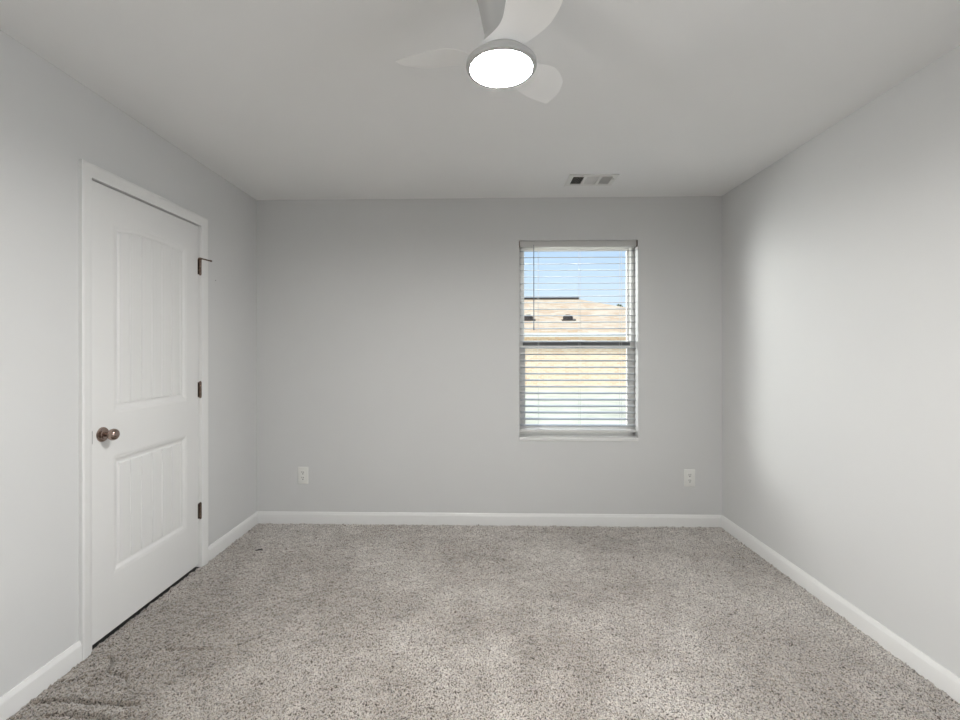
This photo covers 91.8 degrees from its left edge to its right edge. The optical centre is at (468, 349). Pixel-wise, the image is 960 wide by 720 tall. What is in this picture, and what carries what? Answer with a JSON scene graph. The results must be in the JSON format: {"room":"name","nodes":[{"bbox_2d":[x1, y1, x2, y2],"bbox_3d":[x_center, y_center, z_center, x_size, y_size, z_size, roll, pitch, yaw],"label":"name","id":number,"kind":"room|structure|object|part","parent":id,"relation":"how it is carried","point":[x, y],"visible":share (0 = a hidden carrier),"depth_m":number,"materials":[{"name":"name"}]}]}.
{"room":"empty bedroom","nodes":[
{"label":"empty bedroom","id":0,"kind":"room"},
{"bbox_2d":[0,30,256,696],"bbox_3d":[-2.042,0.092,1.430,0.770,2.540,4.198,0,0,1],"label":"wall","id":1,"kind":"structure","parent":0,"point":[50,121],"depth_m":1.87,"materials":[{"name":"paint"}]},
{"bbox_2d":[0,512,257,719],"bbox_3d":[-1.639,1.270,1.840,0.013,0.090,3.358,0,0,1],"label":"baseboard","id":2,"kind":"structure","parent":1,"relation":"attached to","point":[11,702],"depth_m":1.83,"materials":[{"name":"paint"}]},
{"bbox_2d":[78,159,207,660],"bbox_3d":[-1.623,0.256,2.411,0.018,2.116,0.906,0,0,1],"label":"trim","id":3,"kind":"structure","parent":1,"relation":"attached to","point":[87,171],"depth_m":1.99,"materials":[{"name":"paint"}]},
{"bbox_2d":[92,180,211,644],"bbox_3d":[-1.617,0.277,2.433,0.106,2.031,0.829,0,0,1],"label":"door","id":4,"kind":"structure","parent":1,"relation":"in","point":[147,264],"depth_m":2.32,"materials":[{"name":"paint"}]},
{"bbox_3d":[-1.605,0.381,2.084,0.065,0.052,0.052,0,0,1],"label":"knob","id":5,"kind":"part","parent":4,"relation":"part of","materials":[{"name":"brown metal"}]},
{"bbox_3d":[-1.643,0.766,2.418,0.009,0.472,0.464,0,0,1],"label":"panel","id":6,"kind":"part","parent":4,"relation":"part of","materials":[{"name":"paint"}]},
{"bbox_3d":[-1.644,-0.157,2.418,0.009,0.828,0.464,0,0,1],"label":"panel","id":7,"kind":"part","parent":4,"relation":"part of","materials":[{"name":"paint"}]},
{"bbox_2d":[0,0,959,199],"bbox_3d":[0.076,-1.180,1.317,3.714,0.100,4.318,0,0,1],"label":"ceiling","id":8,"kind":"structure","parent":0,"point":[280,99],"depth_m":1.98,"materials":[{"name":"paint"}]},
{"bbox_2d":[395,0,562,103],"bbox_3d":[0.044,-0.978,1.366,0.532,0.304,0.562,0,0,1],"label":"ceiling fan","id":9,"kind":"object","parent":8,"relation":"hanging from","point":[502,59],"visible":1,"depth_m":1.34,"materials":[{"name":"white plastic"}]},
{"bbox_3d":[-0.062,-0.874,1.412,0.318,0.049,0.140,0,0,1],"label":"fan blade","id":10,"kind":"part","parent":9,"relation":"part of","materials":[{"name":"white plastic"}]},
{"bbox_3d":[0.146,-0.875,1.223,0.138,0.049,0.316,0,0,-27],"label":"fan blade","id":11,"kind":"part","parent":9,"relation":"part of","materials":[{"name":"white plastic"}]},
{"bbox_3d":[0.205,-0.875,1.499,0.138,0.049,0.316,0,0,33],"label":"fan blade","id":12,"kind":"part","parent":9,"relation":"part of","materials":[{"name":"white plastic"}]},
{"bbox_2d":[564,174,618,185],"bbox_3d":[0.813,-1.203,3.101,0.319,0.166,0.200,0,0,1],"label":"ceiling vent","id":13,"kind":"object","parent":8,"relation":"in","point":[573,179],"visible":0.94,"depth_m":3.10,"materials":[{"name":"white metal"}]},
{"bbox_2d":[6,523,959,719],"bbox_3d":[0.089,1.327,1.378,3.503,0.050,4.239,0,0,1],"label":"floor","id":14,"kind":"structure","parent":0,"point":[326,621],"depth_m":2.11,"materials":[{"name":"carpet"}]},
{"bbox_2d":[257,196,721,514],"bbox_3d":[0.133,0.075,3.545,3.714,2.510,0.140,0,0,1],"label":"wall","id":15,"kind":"structure","parent":0,"point":[388,329],"depth_m":3.48,"materials":[{"name":"paint"}]},
{"bbox_2d":[298,467,307,483],"bbox_3d":[-1.250,0.951,3.506,0.079,0.128,0.009,0,0,1],"label":"wall outlet","id":16,"kind":"object","parent":15,"relation":"attached to","point":[302,471],"visible":1,"depth_m":3.50,"materials":[{"name":"white plastic"}]},
{"bbox_2d":[257,511,721,527],"bbox_3d":[0.132,1.269,3.469,3.474,0.090,0.013,0,0,1],"label":"baseboard","id":17,"kind":"structure","parent":15,"relation":"attached to","point":[274,517],"depth_m":3.46,"materials":[{"name":"paint"}]},
{"bbox_2d":[519,248,637,440],"bbox_3d":[0.817,-0.066,3.525,0.880,1.494,0.145,0,0,1],"label":"window","id":18,"kind":"structure","parent":15,"relation":"in","point":[523,436],"depth_m":3.54,"materials":[{"name":"white plastic"}]},
{"bbox_3d":[0.818,-0.404,3.580,0.820,0.756,0.020,0,0,1],"label":"sash","id":19,"kind":"part","parent":18,"relation":"part of","materials":[{"name":"clear glass"}]},
{"bbox_3d":[0.818,0.280,3.553,0.820,0.702,0.030,0,0,1],"label":"sash","id":20,"kind":"part","parent":18,"relation":"part of","materials":[{"name":"white plastic"}]},
{"bbox_2d":[519,240,636,431],"bbox_3d":[0.816,-0.096,3.492,0.878,1.431,0.072,0,0,1],"label":"blind","id":21,"kind":"object","parent":18,"relation":"attached to","point":[629,243],"visible":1,"depth_m":3.48,"materials":[{"name":"white plastic"}]},
{"bbox_3d":[0.817,0.610,3.500,0.860,0.018,0.052,0,0,1],"label":"rail","id":22,"kind":"part","parent":21,"relation":"part of","materials":[{"name":"white plastic"}]},
{"bbox_3d":[1.139,-0.079,3.492,0.002,1.377,0.056,0,0,1],"label":"ladder cord","id":23,"kind":"part","parent":21,"relation":"part of","materials":[{"name":"white fabric"}]},
{"bbox_3d":[0.817,0.668,3.496,0.880,0.026,0.088,0,0,1],"label":"sill","id":24,"kind":"part","parent":18,"relation":"part of","materials":[{"name":"paint"}]},
{"bbox_2d":[684,469,694,486],"bbox_3d":[1.630,0.951,3.434,0.079,0.128,0.009,0,0,1],"label":"wall outlet","id":25,"kind":"object","parent":15,"relation":"attached to","point":[689,474],"visible":1,"depth_m":3.43,"materials":[{"name":"white plastic"}]},
{"bbox_2d":[722,45,959,677],"bbox_3d":[1.874,0.098,1.272,0.120,2.460,4.318,0,0,1],"label":"wall","id":26,"kind":"structure","parent":0,"point":[841,255],"depth_m":2.18,"materials":[{"name":"paint"}]},
{"bbox_2d":[721,515,959,702],"bbox_3d":[1.810,1.267,1.334,0.013,0.090,4.198,0,0,1],"label":"baseboard","id":27,"kind":"structure","parent":26,"relation":"attached to","point":[941,677],"depth_m":2.17,"materials":[{"name":"paint"}]},
{"label":"outside","id":28,"kind":"structure","parent":0,"visible":0},
{"bbox_2d":[525,387,625,423],"bbox_3d":[17.034,1.795,81.420,150.000,0.300,156.362,0,0,1],"label":"ground","id":29,"kind":"structure","parent":28,"point":[527,389],"depth_m":13.96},
{"bbox_2d":[524,297,625,385],"bbox_3d":[1.271,-0.666,26.977,23.200,4.650,13.200,0,0,1],"label":"house","id":30,"kind":"structure","parent":29,"relation":"on","point":[603,309],"depth_m":20.82,"materials":[{"name":"beige"}]},
{"bbox_2d":[524,316,535,320],"bbox_3d":[2.858,-1.511,22.436,0.660,0.335,0.560,0,0,1],"label":"roof vent","id":31,"kind":"object","parent":30,"relation":"attached to","point":[526,318],"depth_m":22.21,"materials":[{"name":"black metal"}]},
{"bbox_2d":[524,297,578,298],"bbox_3d":[1.309,-2.936,26.976,10.080,0.110,0.320,0,0,1],"label":"vent","id":32,"kind":"object","parent":30,"relation":"attached to","point":[524,297],"depth_m":26.73,"materials":[{"name":"black metal"}]},
{"bbox_2d":[562,314,575,320],"bbox_3d":[4.768,-1.513,22.388,0.660,0.335,0.560,0,0,1],"label":"roof vent","id":33,"kind":"object","parent":30,"relation":"attached to","point":[565,318],"depth_m":22.16,"materials":[{"name":"black metal"}]}
]}

